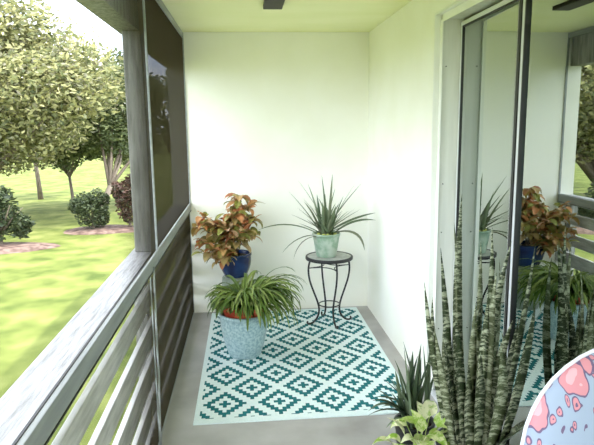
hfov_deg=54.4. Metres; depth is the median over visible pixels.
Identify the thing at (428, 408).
potted plant
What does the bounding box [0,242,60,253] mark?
mulch bed
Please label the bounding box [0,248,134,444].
porch railing
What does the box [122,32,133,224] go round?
wooden post
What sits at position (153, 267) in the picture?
screen frame
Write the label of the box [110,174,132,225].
bush
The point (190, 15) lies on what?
ceiling
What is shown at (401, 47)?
wall
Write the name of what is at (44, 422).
screen frame
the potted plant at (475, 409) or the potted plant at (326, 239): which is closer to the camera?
the potted plant at (475, 409)
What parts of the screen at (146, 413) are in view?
frame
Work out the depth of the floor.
3.25 m
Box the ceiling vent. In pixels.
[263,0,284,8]
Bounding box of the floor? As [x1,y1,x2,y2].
[162,306,441,444]
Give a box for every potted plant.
[191,193,264,277]
[204,267,305,359]
[259,174,372,257]
[370,342,434,444]
[372,400,456,444]
[424,196,535,444]
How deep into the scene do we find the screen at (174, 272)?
3.75 m
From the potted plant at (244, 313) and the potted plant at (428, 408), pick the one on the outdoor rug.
the potted plant at (244, 313)
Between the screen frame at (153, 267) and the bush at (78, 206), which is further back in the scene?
the bush at (78, 206)
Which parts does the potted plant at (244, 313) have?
pot, pot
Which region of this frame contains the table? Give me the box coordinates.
[520,349,593,444]
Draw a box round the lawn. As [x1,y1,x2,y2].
[0,136,134,444]
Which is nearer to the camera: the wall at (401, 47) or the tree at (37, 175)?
the wall at (401, 47)
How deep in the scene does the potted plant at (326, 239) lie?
4.69 m
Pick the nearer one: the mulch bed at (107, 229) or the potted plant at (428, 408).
the potted plant at (428, 408)
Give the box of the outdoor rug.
[193,307,405,425]
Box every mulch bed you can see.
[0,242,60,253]
[64,224,133,234]
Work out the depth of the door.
2.54 m
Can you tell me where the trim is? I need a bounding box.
[75,0,121,34]
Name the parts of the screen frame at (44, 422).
panel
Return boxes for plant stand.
[305,251,352,328]
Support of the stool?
on the outdoor rug
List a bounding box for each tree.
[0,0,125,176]
[28,146,43,199]
[34,126,95,199]
[71,47,129,217]
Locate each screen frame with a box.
[12,0,158,444]
[153,267,161,444]
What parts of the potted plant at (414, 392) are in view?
pot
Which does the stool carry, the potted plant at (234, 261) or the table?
the potted plant at (234, 261)
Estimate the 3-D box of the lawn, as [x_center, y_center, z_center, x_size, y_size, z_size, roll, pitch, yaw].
[-4.495,-6.190,49.454,280.000,0.296,220.000,-2,10,-5]
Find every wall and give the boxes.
[183,32,368,312]
[367,0,456,384]
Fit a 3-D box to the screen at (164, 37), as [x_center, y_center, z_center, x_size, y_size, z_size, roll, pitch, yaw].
[-0.861,-0.682,3.980,0.028,1.498,1.955,-2,10,-5]
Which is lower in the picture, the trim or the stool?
the stool
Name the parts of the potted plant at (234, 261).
stem, pot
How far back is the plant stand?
4.78 m
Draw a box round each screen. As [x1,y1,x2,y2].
[133,277,159,444]
[144,0,190,261]
[151,214,193,433]
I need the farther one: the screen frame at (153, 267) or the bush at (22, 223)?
the bush at (22, 223)
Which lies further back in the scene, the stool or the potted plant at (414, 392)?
the stool
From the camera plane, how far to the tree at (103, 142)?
13.23 m
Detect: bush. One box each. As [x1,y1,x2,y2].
[0,185,35,243]
[67,187,110,228]
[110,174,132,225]
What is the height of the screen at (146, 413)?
0.930 m
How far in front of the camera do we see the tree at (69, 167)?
14.38 m
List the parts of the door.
casing, jamb frame, sash, glass, glass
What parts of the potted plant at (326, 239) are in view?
pot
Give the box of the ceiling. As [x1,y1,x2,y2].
[162,0,502,31]
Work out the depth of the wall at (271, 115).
5.04 m
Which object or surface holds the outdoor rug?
on the floor
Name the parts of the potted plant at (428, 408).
stem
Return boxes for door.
[426,0,593,444]
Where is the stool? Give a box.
[222,274,247,285]

